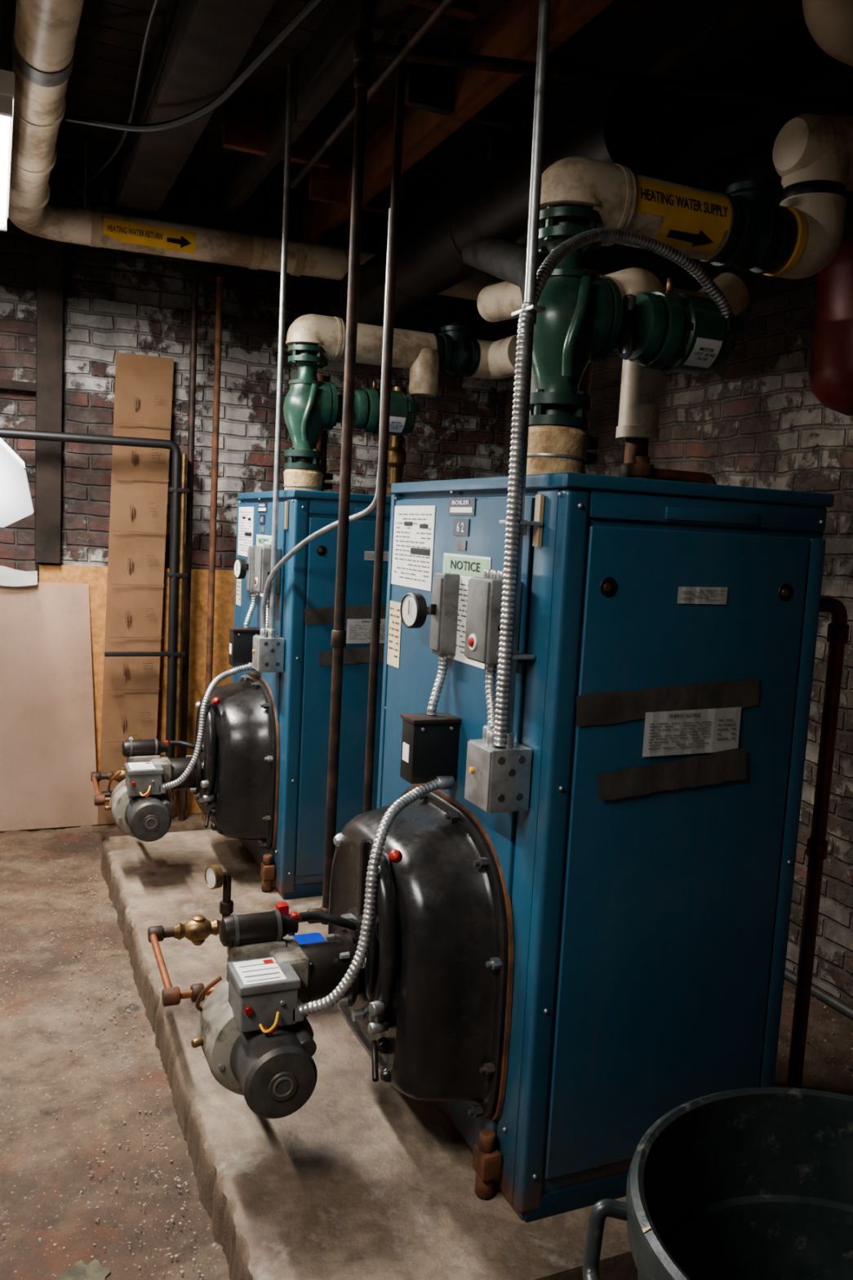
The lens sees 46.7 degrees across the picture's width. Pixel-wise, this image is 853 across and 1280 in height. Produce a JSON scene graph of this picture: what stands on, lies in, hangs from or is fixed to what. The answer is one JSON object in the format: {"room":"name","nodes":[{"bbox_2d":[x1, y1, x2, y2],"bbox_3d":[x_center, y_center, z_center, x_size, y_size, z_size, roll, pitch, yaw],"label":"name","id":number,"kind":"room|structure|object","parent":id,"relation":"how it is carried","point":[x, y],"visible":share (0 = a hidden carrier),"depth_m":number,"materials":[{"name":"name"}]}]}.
{"room":"mechanical room","nodes":[
{"label":"mechanical room","id":0,"kind":"room"},
{"bbox_2d":[0,159,511,582],"bbox_3d":[-1.506,-0.806,4.814,4.350,3.390,0.120,0,7,-24],"label":"wall","id":1,"kind":"structure","parent":0,"point":[114,300],"depth_m":4.85,"materials":[{"name":"brick"}]},
{"bbox_2d":[0,168,64,563],"bbox_3d":[-2.102,-1.238,4.383,0.910,1.760,0.075,0,7,-24],"label":"timber post","id":2,"kind":"object","parent":1,"relation":"attached to","point":[47,387],"visible":0.84,"depth_m":4.51,"materials":[{"name":"brown wood"}]},
{"bbox_2d":[0,812,852,1279],"bbox_3d":[-0.310,1.270,2.072,4.350,0.020,6.520,0,7,-24],"label":"floor","id":3,"kind":"structure","parent":0,"point":[35,1221],"depth_m":2.62,"materials":[{"name":"concrete"}]},
{"bbox_2d":[0,437,34,528],"bbox_3d":[-1.915,0.011,4.016,0.588,1.902,0.534,0,7,-24],"label":"umbrella","id":4,"kind":"object","parent":3,"relation":"on","point":[15,500],"visible":1,"depth_m":3.95,"materials":[{"name":"white fabric"}]},
{"bbox_2d":[0,582,97,831],"bbox_3d":[-2.148,0.306,4.521,1.245,1.180,0.070,0,7,-24],"label":"plywood sheet","id":5,"kind":"object","parent":3,"relation":"on","point":[47,740],"visible":1,"depth_m":4.67,"materials":[{"name":"beige wood"}]},
{"bbox_2d":[0,427,189,797],"bbox_3d":[-1.924,-0.089,4.418,1.670,1.711,0.042,0,7,-24],"label":"drain pipe","id":6,"kind":"object","parent":3,"relation":"on","point":[178,494],"visible":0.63,"depth_m":4.68,"materials":[{"name":"metal"}]},
{"bbox_2d":[97,352,173,824],"bbox_3d":[-1.403,-0.227,4.768,0.325,2.260,0.116,0,7,-24],"label":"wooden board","id":7,"kind":"object","parent":3,"relation":"on","point":[144,384],"visible":0.84,"depth_m":4.76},
{"bbox_2d":[121,715,124,728],"bbox_3d":[-1.469,0.395,4.774,0.010,0.060,0.004,0,7,-24],"label":"print","id":8,"kind":"object","parent":7,"relation":"attached to","point":[122,716],"depth_m":4.77,"materials":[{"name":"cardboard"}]},
{"bbox_2d":[123,663,125,675],"bbox_3d":[-1.454,0.142,4.758,0.010,0.060,0.004,0,7,-24],"label":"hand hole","id":9,"kind":"object","parent":7,"relation":"attached to","point":[124,664],"depth_m":4.76,"materials":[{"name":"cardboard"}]},
{"bbox_2d":[125,610,128,623],"bbox_3d":[-1.439,-0.110,4.741,0.010,0.060,0.004,0,7,-24],"label":"print","id":10,"kind":"object","parent":7,"relation":"attached to","point":[126,611],"depth_m":4.74,"materials":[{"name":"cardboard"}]},
{"bbox_2d":[127,557,129,570],"bbox_3d":[-1.424,-0.363,4.725,0.010,0.060,0.004,0,7,-24],"label":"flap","id":11,"kind":"object","parent":7,"relation":"attached to","point":[128,558],"depth_m":4.72,"materials":[{"name":"cardboard"}]},
{"bbox_2d":[129,504,132,517],"bbox_3d":[-1.409,-0.615,4.708,0.010,0.060,0.004,0,7,-24],"label":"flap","id":12,"kind":"object","parent":7,"relation":"attached to","point":[131,505],"depth_m":4.71,"materials":[{"name":"cardboard"}]},
{"bbox_2d":[131,450,133,463],"bbox_3d":[-1.395,-0.868,4.691,0.010,0.060,0.004,0,7,-24],"label":"print","id":13,"kind":"object","parent":7,"relation":"attached to","point":[132,451],"depth_m":4.69,"materials":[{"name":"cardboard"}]},
{"bbox_2d":[133,396,136,409],"bbox_3d":[-1.380,-1.120,4.675,0.010,0.060,0.004,0,7,-24],"label":"print","id":14,"kind":"object","parent":7,"relation":"attached to","point":[135,397],"depth_m":4.67,"materials":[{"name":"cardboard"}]},
{"bbox_2d":[141,711,151,720],"bbox_3d":[-1.365,0.372,4.811,0.049,0.043,0.001,0,7,-24],"label":"print","id":15,"kind":"object","parent":7,"relation":"attached to","point":[143,712],"depth_m":4.81},
{"bbox_2d":[145,608,155,617],"bbox_3d":[-1.336,-0.132,4.778,0.049,0.043,0.001,0,7,-24],"label":"print","id":16,"kind":"object","parent":7,"relation":"attached to","point":[145,608],"depth_m":4.78},
{"bbox_2d":[146,555,157,564],"bbox_3d":[-1.321,-0.385,4.761,0.049,0.043,0.001,0,7,-24],"label":"print","id":17,"kind":"object","parent":7,"relation":"attached to","point":[148,556],"depth_m":4.76},
{"bbox_2d":[151,448,161,458],"bbox_3d":[-1.291,-0.889,4.728,0.049,0.043,0.001,0,7,-24],"label":"print","id":18,"kind":"object","parent":7,"relation":"attached to","point":[152,449],"depth_m":4.73},
{"bbox_2d":[153,395,164,404],"bbox_3d":[-1.277,-1.142,4.712,0.047,0.043,0.001,0,7,-24],"label":"print","id":19,"kind":"object","parent":7,"relation":"attached to","point":[153,395],"depth_m":4.71},
{"bbox_2d":[39,564,235,814],"bbox_3d":[-1.222,0.266,4.993,1.380,1.250,0.030,0,7,-24],"label":"board panel","id":20,"kind":"object","parent":3,"relation":"on","point":[95,576],"visible":0.14,"depth_m":4.95,"materials":[{"name":"wood"}]},
{"bbox_2d":[0,565,37,586],"bbox_3d":[-2.113,-0.316,4.464,0.660,0.136,0.051,0,7,-24],"label":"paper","id":21,"kind":"object","parent":20,"relation":"on","point":[9,576],"visible":1,"depth_m":4.55,"materials":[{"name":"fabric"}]},
{"bbox_2d":[170,455,182,819],"bbox_3d":[-1.240,0.003,4.862,0.030,1.800,0.030,0,7,-24],"label":"pipe","id":22,"kind":"object","parent":3,"relation":"on","point":[172,793],"visible":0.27,"depth_m":4.86,"materials":[{"name":"metal"}]},
{"bbox_2d":[178,278,198,821],"bbox_3d":[-1.157,-0.399,4.801,0.032,2.620,0.032,0,7,-24],"label":"pipe","id":23,"kind":"object","parent":3,"relation":"on","point":[194,295],"visible":1,"depth_m":4.77,"materials":[{"name":"black metal"}]},
{"bbox_2d":[201,276,223,821],"bbox_3d":[-1.044,-0.405,4.817,0.032,2.640,0.032,0,7,-24],"label":"pipe","id":24,"kind":"object","parent":3,"relation":"on","point":[220,280],"visible":0.77,"depth_m":4.76,"materials":[{"name":"metal"}]},
{"bbox_2d":[100,829,638,1279],"bbox_3d":[-0.226,1.093,3.219,1.336,0.140,2.860,0,7,-24],"label":"concrete pad","id":25,"kind":"object","parent":3,"relation":"on","point":[367,1180],"visible":0.5,"depth_m":2.19,"materials":[{"name":"grey concrete"}]},
{"bbox_2d":[194,489,391,899],"bbox_3d":[-0.494,0.163,4.033,0.915,1.500,0.889,0,7,-24],"label":"boiler","id":26,"kind":"object","parent":25,"relation":"on","point":[265,744],"visible":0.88,"depth_m":3.65,"materials":[{"name":"blue metal"}]},
{"bbox_2d":[90,733,204,841],"bbox_3d":[-1.095,0.605,4.123,0.535,0.501,1.006,0,7,-24],"label":"burner","id":27,"kind":"object","parent":26,"relation":"attached to","point":[140,806],"visible":0.98,"depth_m":3.73,"materials":[{"name":"black metal"}]},
{"bbox_2d":[163,662,255,790],"bbox_3d":[-0.803,0.330,3.776,0.390,0.469,0.107,-2,8,-41],"label":"conduit","id":28,"kind":"object","parent":26,"relation":"attached to","point":[216,680],"visible":0.99,"depth_m":3.69,"materials":[{"name":"metal"}]},
{"bbox_2d":[244,593,256,627],"bbox_3d":[-0.698,-0.118,3.913,0.022,0.136,0.060,7,7,32],"label":"conduit","id":29,"kind":"object","parent":26,"relation":"attached to","point":[252,606],"depth_m":3.91,"materials":[{"name":"metal"}]},
{"bbox_2d":[244,546,260,593],"bbox_3d":[-0.688,-0.279,3.910,0.060,0.185,0.055,0,7,-24],"label":"switch","id":30,"kind":"object","parent":26,"relation":"attached to","point":[250,566],"depth_m":3.89,"materials":[{"name":"grey metal"}]},
{"bbox_2d":[316,374,333,491],"bbox_3d":[-0.457,-0.840,4.103,0.150,0.500,0.150,0,7,-24],"label":"return riser","id":31,"kind":"object","parent":26,"relation":"on","point":[322,446],"visible":0.27,"depth_m":4.08,"materials":[{"name":"metal"}]},
{"bbox_2d":[260,62,390,629],"bbox_3d":[-0.341,-0.952,3.206,0.078,1.990,0.779,-1,8,-35],"label":"conduit","id":32,"kind":"object","parent":26,"relation":"attached to","point":[270,583],"visible":0.78,"depth_m":3.47,"materials":[{"name":"metal"}]},
{"bbox_2d":[283,342,419,491],"bbox_3d":[-0.309,-0.845,3.966,0.540,0.615,0.208,0,7,-24],"label":"pump","id":33,"kind":"object","parent":26,"relation":"on","point":[312,406],"visible":0.84,"depth_m":3.86,"materials":[{"name":"metal"}]},
{"bbox_2d":[372,380,376,388],"bbox_3d":[-0.209,-1.023,3.963,0.015,0.030,0.016,0,7,-24],"label":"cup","id":34,"kind":"object","parent":33,"relation":"on","point":[374,383],"depth_m":3.96,"materials":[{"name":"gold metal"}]},
{"bbox_2d":[285,314,518,397],"bbox_3d":[-0.056,-1.151,3.957,0.991,0.310,0.338,0,7,-24],"label":"supply pipe","id":35,"kind":"object","parent":33,"relation":"on","point":[428,356],"visible":0.94,"depth_m":3.98,"materials":[{"name":"beige fabric"}]},
{"bbox_2d":[386,386,406,495],"bbox_3d":[-0.133,-0.865,4.385,0.090,0.500,0.090,0,7,-24],"label":"riser pipe","id":36,"kind":"object","parent":26,"relation":"on","point":[397,455],"visible":0.58,"depth_m":4.36,"materials":[{"name":"gold metal"}]},
{"bbox_2d":[362,33,407,813],"bbox_3d":[-0.138,-0.332,2.936,0.026,2.760,0.026,0,7,-24],"label":"pipe","id":37,"kind":"object","parent":25,"relation":"on","point":[402,38],"visible":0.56,"depth_m":2.89,"materials":[{"name":"metal"}]},
{"bbox_2d":[327,471,834,1222],"bbox_3d":[0.229,0.383,2.382,0.915,1.500,0.889,0,7,-24],"label":"boiler","id":38,"kind":"object","parent":25,"relation":"on","point":[579,940],"visible":0.91,"depth_m":2.03,"materials":[{"name":"blue metal"}]},
{"bbox_2d":[147,864,364,1118],"bbox_3d":[-0.372,0.825,2.471,0.535,0.501,1.006,0,7,-24],"label":"burner","id":39,"kind":"object","parent":38,"relation":"attached to","point":[255,1039],"visible":0.97,"depth_m":2.10,"materials":[{"name":"black metal"}]},
{"bbox_2d":[292,932,325,944],"bbox_3d":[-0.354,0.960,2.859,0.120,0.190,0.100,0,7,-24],"label":"label","id":40,"kind":"object","parent":39,"relation":"on","point":[316,937],"visible":0.15,"depth_m":2.86,"materials":[{"name":"paper"}]},
{"bbox_2d":[299,775,454,1016],"bbox_3d":[-0.080,0.550,2.124,0.390,0.469,0.107,-2,8,-41],"label":"conduit","id":41,"kind":"object","parent":38,"relation":"attached to","point":[441,783],"visible":1,"depth_m":2.04,"materials":[{"name":"metal"}]},
{"bbox_2d":[426,654,448,715],"bbox_3d":[0.025,0.101,2.262,0.022,0.136,0.060,7,7,32],"label":"conduit","id":42,"kind":"object","parent":38,"relation":"attached to","point":[442,671],"depth_m":2.26,"materials":[{"name":"metal"}]},
{"bbox_2d":[429,573,459,655],"bbox_3d":[0.035,-0.060,2.259,0.060,0.185,0.055,0,7,-24],"label":"switch","id":43,"kind":"object","parent":38,"relation":"attached to","point":[444,609],"depth_m":2.24,"materials":[{"name":"grey metal"}]},
{"bbox_2d":[493,0,737,746],"bbox_3d":[0.459,-0.790,2.110,0.800,1.990,0.127,-3,8,-41],"label":"conduit","id":44,"kind":"object","parent":38,"relation":"attached to","point":[535,281],"visible":0.98,"depth_m":1.89,"materials":[{"name":"metal"}]},
{"bbox_2d":[526,204,744,475],"bbox_3d":[0.475,-0.660,2.337,0.540,0.615,0.208,0,7,-24],"label":"pump","id":45,"kind":"object","parent":38,"relation":"on","point":[585,318],"visible":0.88,"depth_m":2.23,"materials":[{"name":"metal"}]},
{"bbox_2d":[658,366,668,370],"bbox_3d":[0.574,-0.660,2.390,0.017,0.016,0.016,0,7,-24],"label":"vent","id":46,"kind":"object","parent":45,"relation":"attached to","point":[661,368],"depth_m":2.38,"materials":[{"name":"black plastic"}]},
{"bbox_2d":[666,277,674,292],"bbox_3d":[0.575,-0.839,2.334,0.015,0.030,0.016,0,7,-24],"label":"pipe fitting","id":47,"kind":"object","parent":45,"relation":"on","point":[670,280],"depth_m":2.33,"materials":[{"name":"gold metal"}]},
{"bbox_2d":[675,349,684,357],"bbox_3d":[0.598,-0.677,2.334,0.017,0.016,0.016,0,7,-24],"label":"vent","id":48,"kind":"object","parent":45,"relation":"attached to","point":[678,353],"depth_m":2.33,"materials":[{"name":"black metal"}]},
{"bbox_2d":[680,297,688,305],"bbox_3d":[0.604,-0.794,2.321,0.017,0.016,0.016,0,7,-24],"label":"vent","id":49,"kind":"object","parent":45,"relation":"attached to","point":[683,301],"depth_m":2.31,"materials":[{"name":"black metal"}]},
{"bbox_2d":[684,321,693,329],"bbox_3d":[0.611,-0.733,2.306,0.017,0.016,0.016,0,7,-24],"label":"vent","id":50,"kind":"object","parent":45,"relation":"attached to","point":[688,325],"depth_m":2.30,"materials":[{"name":"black metal"}]},
{"bbox_2d":[540,112,852,279],"bbox_3d":[0.753,-1.121,2.407,1.098,0.418,0.176,0,7,-24],"label":"supply pipe","id":51,"kind":"object","parent":45,"relation":"on","point":[744,227],"visible":0.95,"depth_m":2.38,"materials":[{"name":"beige"}]},
{"bbox_2d":[628,455,716,484],"bbox_3d":[0.618,-0.212,2.524,0.263,0.490,0.060,0,7,-24],"label":"pipe","id":52,"kind":"object","parent":38,"relation":"attached to","point":[642,468],"visible":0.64,"depth_m":2.47,"materials":[{"name":"metal"}]},
{"bbox_2d":[600,267,749,477],"bbox_3d":[0.556,-0.718,2.753,0.614,0.657,0.467,5,7,17],"label":"pipe","id":53,"kind":"object","parent":38,"relation":"on","point":[641,386],"visible":0.39,"depth_m":2.54,"materials":[{"name":"metal"}]},
{"bbox_2d":[476,280,522,322],"bbox_3d":[0.538,-1.139,3.398,0.855,0.262,0.399,6,7,22],"label":"pipe","id":54,"kind":"object","parent":53,"relation":"attached to","point":[497,302],"visible":0.03,"depth_m":3.53,"materials":[{"name":"beige fabric"}]},
{"bbox_2d":[462,238,546,392],"bbox_3d":[0.269,-0.972,3.124,0.145,0.880,1.039,1,6,-13],"label":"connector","id":55,"kind":"object","parent":53,"relation":"attached to","point":[506,260],"visible":0.25,"depth_m":3.11,"materials":[{"name":"grey metal"}]},
{"bbox_2d":[334,80,683,325],"bbox_3d":[0.136,-1.488,3.678,0.270,0.280,2.252,0,7,-24],"label":"duct","id":56,"kind":"object","parent":55,"relation":"attached to","point":[637,127],"visible":0.56,"depth_m":3.14,"materials":[{"name":"black metal"}]},
{"bbox_2d":[0,874,852,1279],"bbox_3d":[-0.143,1.171,3.000,3.002,0.007,3.099,0,7,-24],"label":"rubble","id":57,"kind":"object","parent":3,"relation":"on","point":[824,1006],"visible":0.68,"depth_m":2.65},
{"bbox_2d":[582,1087,852,1279],"bbox_3d":[0.576,1.074,1.335,0.644,0.631,0.644,-3,9,-44],"label":"plastic bin","id":58,"kind":"object","parent":3,"relation":"on","point":[755,1183],"visible":1,"depth_m":1.58,"materials":[{"name":"black plastic"}]},
{"bbox_2d":[786,596,849,1088],"bbox_3d":[0.937,0.572,2.664,0.313,1.385,0.053,2,6,-13],"label":"copper pipe","id":59,"kind":"object","parent":3,"relation":"on","point":[837,633],"visible":0.94,"depth_m":2.67,"materials":[{"name":"black metal"}]},
{"bbox_2d":[784,967,852,1019],"bbox_3d":[1.243,1.175,3.439,0.149,0.036,2.610,1,7,-20],"label":"pipe","id":60,"kind":"object","parent":3,"relation":"on","point":[817,992],"visible":0.23,"depth_m":3.28,"materials":[{"name":"grey metal"}]},
{"bbox_2d":[502,93,852,1005],"bbox_3d":[1.752,-0.405,2.698,0.120,3.390,6.420,0,7,-24],"label":"wall","id":61,"kind":"structure","parent":0,"point":[757,420],"depth_m":3.62,"materials":[{"name":"brick"}]},
{"bbox_3d":[1.053,-0.016,-1.152,4.250,3.390,0.120,0,7,-24],"label":"wall","id":62,"kind":"structure","parent":0,"visible":0},
{"bbox_2d":[110,0,185,197],"bbox_3d":[-0.169,-1.692,1.686,0.050,0.210,6.420,0,7,-24],"label":"joist","id":63,"kind":"object","parent":62,"relation":"attached to","point":[174,7],"visible":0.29,"depth_m":3.41,"materials":[{"name":"brown wood"}]},
{"bbox_2d":[106,0,275,219],"bbox_3d":[-0.767,-1.771,3.173,0.180,0.100,3.220,0,7,-24],"label":"beam","id":64,"kind":"structure","parent":63,"relation":"attached to","point":[210,40],"depth_m":3.07,"materials":[{"name":"brown wood"}]},
{"bbox_2d":[62,0,324,183],"bbox_3d":[-0.786,-1.680,2.895,0.471,0.125,2.672,-1,8,-35],"label":"hanging cable","id":65,"kind":"object","parent":64,"relation":"hanging from","point":[311,5],"visible":0.97,"depth_m":3.04,"materials":[{"name":"black plastic"}]},
{"bbox_2d":[8,0,505,300],"bbox_3d":[0.580,-1.556,1.941,2.542,0.437,6.056,0,7,-24],"label":"pipe","id":66,"kind":"object","parent":64,"relation":"hanging from","point":[45,33],"visible":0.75,"depth_m":4.09,"materials":[{"name":"beige"}]},
{"bbox_2d":[208,0,411,229],"bbox_3d":[0.252,-1.690,1.870,0.050,0.210,6.420,0,7,-24],"label":"joist","id":67,"kind":"object","parent":62,"relation":"attached to","point":[326,62],"visible":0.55,"depth_m":3.32,"materials":[{"name":"brown wood"}]},
{"bbox_2d":[222,97,332,168],"bbox_3d":[-0.570,-1.946,3.797,0.420,0.170,0.040,0,7,-24],"label":"blocking","id":68,"kind":"object","parent":67,"relation":"attached to","point":[245,123],"visible":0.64,"depth_m":3.75,"materials":[{"name":"orange wood"}]},
{"bbox_2d":[320,0,373,924],"bbox_3d":[-0.234,-0.514,2.870,0.052,2.775,0.052,3,6,-1],"label":"pipe","id":69,"kind":"object","parent":67,"relation":"attached to","point":[363,37],"visible":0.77,"depth_m":2.85,"materials":[{"name":"metal"}]},
{"bbox_2d":[408,0,479,21],"bbox_3d":[-0.052,-1.788,2.615,0.420,0.170,0.040,0,7,-24],"label":"blocking","id":70,"kind":"object","parent":67,"relation":"attached to","point":[468,10],"visible":0.92,"depth_m":2.67,"materials":[{"name":"orange wood"}]},
{"bbox_2d":[301,0,614,244],"bbox_3d":[0.673,-1.689,2.055,0.050,0.210,6.420,0,7,-24],"label":"joist","id":71,"kind":"object","parent":62,"relation":"attached to","point":[512,33],"visible":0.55,"depth_m":3.24,"materials":[{"name":"orange wood"}]},
{"bbox_2d":[308,160,403,215],"bbox_3d":[-0.308,-1.992,4.345,0.420,0.170,0.040,0,7,-24],"label":"blocking","id":72,"kind":"object","parent":71,"relation":"attached to","point":[330,185],"visible":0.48,"depth_m":4.29,"materials":[{"name":"orange wood"}]},
{"bbox_2d":[404,61,523,131],"bbox_3d":[0.130,-1.859,3.345,0.420,0.170,0.040,0,7,-24],"label":"blocking","id":73,"kind":"object","parent":71,"relation":"attached to","point":[429,87],"visible":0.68,"depth_m":3.30,"materials":[{"name":"brown wood"}]},
{"bbox_2d":[386,0,803,241],"bbox_3d":[1.095,-1.688,2.240,0.050,0.210,6.420,0,7,-24],"label":"joist","id":74,"kind":"object","parent":62,"relation":"attached to","point":[699,37],"visible":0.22,"depth_m":2.99,"materials":[{"name":"brown wood"}]},
{"bbox_3d":[0.603,-1.629,2.888,1.584,0.056,0.042,2,6,-10],"label":"gas pipe","id":75,"kind":"object","parent":74,"relation":"hanging from","visible":0},
{"bbox_2d":[289,0,454,188],"bbox_3d":[0.144,-1.548,2.216,0.024,0.024,3.501,0,7,-22],"label":"gas pipe","id":76,"kind":"object","parent":75,"relation":"attached to","point":[443,5],"visible":1,"depth_m":2.85,"materials":[{"name":"metal"}]},
{"bbox_3d":[-0.591,-1.693,1.501,0.050,0.210,6.420,0,7,-24],"label":"joist","id":77,"kind":"object","parent":62,"relation":"attached to","visible":0},
{"bbox_2d":[0,69,14,231],"bbox_3d":[-1.348,-1.615,3.066,0.110,0.365,1.210,0,7,-24],"label":"fluorescent light","id":78,"kind":"object","parent":77,"relation":"hanging from","point":[6,77],"visible":1,"depth_m":2.78,"materials":[{"name":"white plastic"}]},
{"bbox_2d":[0,217,7,231],"bbox_3d":[-1.589,-1.527,3.615,0.100,0.045,0.020,0,7,-24],"label":"socket","id":79,"kind":"object","parent":78,"relation":"attached to","point":[2,228],"depth_m":3.62,"materials":[{"name":"white plastic"}]},
{"bbox_2d":[0,94,12,117],"bbox_3d":[-1.123,-1.386,2.551,0.100,0.045,0.020,0,7,-24],"label":"socket","id":80,"kind":"object","parent":78,"relation":"attached to","point":[6,100],"depth_m":2.56,"materials":[{"name":"white plastic"}]},
{"bbox_3d":[1.516,-1.686,2.425,0.050,0.210,6.420,0,7,-24],"label":"joist","id":81,"kind":"object","parent":62,"relation":"attached to","visible":0},
{"bbox_2d":[802,0,852,66],"bbox_3d":[1.240,-1.622,2.554,0.650,0.375,0.150,0,7,-24],"label":"insulated pipe","id":82,"kind":"object","parent":81,"relation":"hanging from","point":[829,23],"visible":1,"depth_m":2.44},
{"bbox_2d":[808,234,852,416],"bbox_3d":[1.255,-1.042,2.715,0.330,0.840,0.330,0,7,-24],"label":"tank","id":83,"kind":"object","parent":82,"relation":"hanging from","point":[831,362],"visible":0.88,"depth_m":2.67,"materials":[{"name":"metal"}]},
{"bbox_3d":[-1.854,-1.697,0.947,0.050,0.210,6.420,0,7,-24],"label":"joist","id":84,"kind":"object","parent":62,"relation":"attached to","visible":0},
{"bbox_2d":[56,153,388,220],"bbox_3d":[-1.442,-2.195,4.555,4.250,0.030,0.067,0,7,-24],"label":"plank","id":85,"kind":"object","parent":84,"relation":"on","point":[60,157],"visible":0.02,"depth_m":4.72,"materials":[{"name":"brown wood"}]},
{"bbox_2d":[55,142,403,216],"bbox_3d":[-1.399,-2.182,4.456,4.250,0.030,0.138,0,7,-24],"label":"plank","id":86,"kind":"object","parent":84,"relation":"on","point":[62,148],"visible":0.02,"depth_m":4.59,"materials":[{"name":"brown wood"}]},
{"bbox_2d":[56,129,415,208],"bbox_3d":[-1.339,-2.164,4.319,4.250,0.030,0.150,0,7,-24],"label":"plank","id":87,"kind":"object","parent":84,"relation":"on","point":[64,137],"visible":0.02,"depth_m":4.42,"materials":[{"name":"brown wood"}]},
{"bbox_2d":[0,52,474,170],"bbox_3d":[-1.087,-2.087,3.745,4.250,0.030,0.168,0,7,-24],"label":"plank","id":88,"kind":"object","parent":84,"relation":"on","point":[77,79],"visible":0.02,"depth_m":3.76,"materials":[{"name":"brown wood"}]},
{"bbox_2d":[0,35,487,157],"bbox_3d":[-1.026,-2.069,3.604,4.250,0.030,0.130,0,7,-24],"label":"plank","id":89,"kind":"object","parent":84,"relation":"on","point":[82,62],"visible":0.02,"depth_m":3.73,"materials":[{"name":"brown wood"}]},
{"bbox_2d":[0,18,488,146],"bbox_3d":[-0.974,-2.053,3.485,4.250,0.030,0.119,0,7,-24],"label":"plank","id":90,"kind":"object","parent":84,"relation":"on","point":[84,46],"visible":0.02,"depth_m":3.64,"materials":[{"name":"brown wood"}]},
{"bbox_2d":[58,120,429,199],"bbox_3d":[-1.275,-2.144,4.173,4.250,0.030,0.161,0,7,-24],"label":"plank","id":91,"kind":"object","parent":84,"relation":"on","point":[200,150],"visible":0.02,"depth_m":4.30,"materials":[{"name":"brown wood"}]},
{"bbox_2d":[0,0,488,133],"bbox_3d":[-0.924,-2.038,3.372,4.250,0.030,0.119,0,7,-24],"label":"plank","id":92,"kind":"object","parent":84,"relation":"on","point":[86,30],"visible":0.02,"depth_m":3.46,"materials":[{"name":"brown wood"}]},
{"bbox_2d":[64,102,441,190],"bbox_3d":[-1.213,-2.125,4.031,4.250,0.030,0.139,0,7,-24],"label":"plank","id":93,"kind":"object","parent":84,"relation":"on","point":[206,138],"visible":0.02,"depth_m":4.13,"materials":[{"name":"brown wood"}]},
{"bbox_2d":[64,86,456,181],"bbox_3d":[-1.153,-2.107,3.895,4.250,0.030,0.148,0,7,-24],"label":"plank","id":94,"kind":"object","parent":84,"relation":"on","point":[73,95],"visible":0.02,"depth_m":3.96,"materials":[{"name":"brown wood"}]},
{"bbox_2d":[0,0,533,119],"bbox_3d":[-0.866,-2.020,3.240,4.250,0.030,0.158,0,7,-24],"label":"plank","id":95,"kind":"object","parent":84,"relation":"on","point":[95,11],"visible":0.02,"depth_m":3.25,"materials":[{"name":"brown wood"}]},
{"bbox_2d":[99,0,559,109],"bbox_3d":[-0.804,-2.001,3.098,4.250,0.030,0.144,0,7,-24],"label":"plank","id":96,"kind":"object","parent":84,"relation":"on","point":[268,30],"visible":0.02,"depth_m":3.25,"materials":[{"name":"brown wood"}]},
{"bbox_2d":[265,0,692,113],"bbox_3d":[-0.740,-1.982,2.952,4.250,0.030,0.165,0,7,-24],"label":"plank","id":97,"kind":"object","parent":84,"relation":"on","point":[282,11],"visible":0.02,"depth_m":3.20,"materials":[{"name":"brown wood"}]},
{"bbox_2d":[306,0,706,106],"bbox_3d":[-0.673,-1.962,2.798,4.250,0.030,0.160,0,7,-24],"label":"plank","id":98,"kind":"object","parent":84,"relation":"on","point":[450,27],"visible":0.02,"depth_m":3.18,"materials":[{"name":"brown wood"}]},
{"bbox_2d":[476,0,749,85],"bbox_3d":[-0.613,-1.943,2.662,4.250,0.030,0.128,0,7,-24],"label":"plank","id":99,"kind":"object","parent":84,"relation":"on","point":[588,37],"visible":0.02,"depth_m":3.18,"materials":[{"name":"brown wood"}]},
{"bbox_2d":[506,0,789,72],"bbox_3d":[-0.549,-1.924,2.516,4.250,0.030,0.179,0,7,-24],"label":"plank","id":100,"kind":"object","parent":84,"relation":"on","point":[633,19],"visible":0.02,"depth_m":3.07,"materials":[{"name":"brown wood"}]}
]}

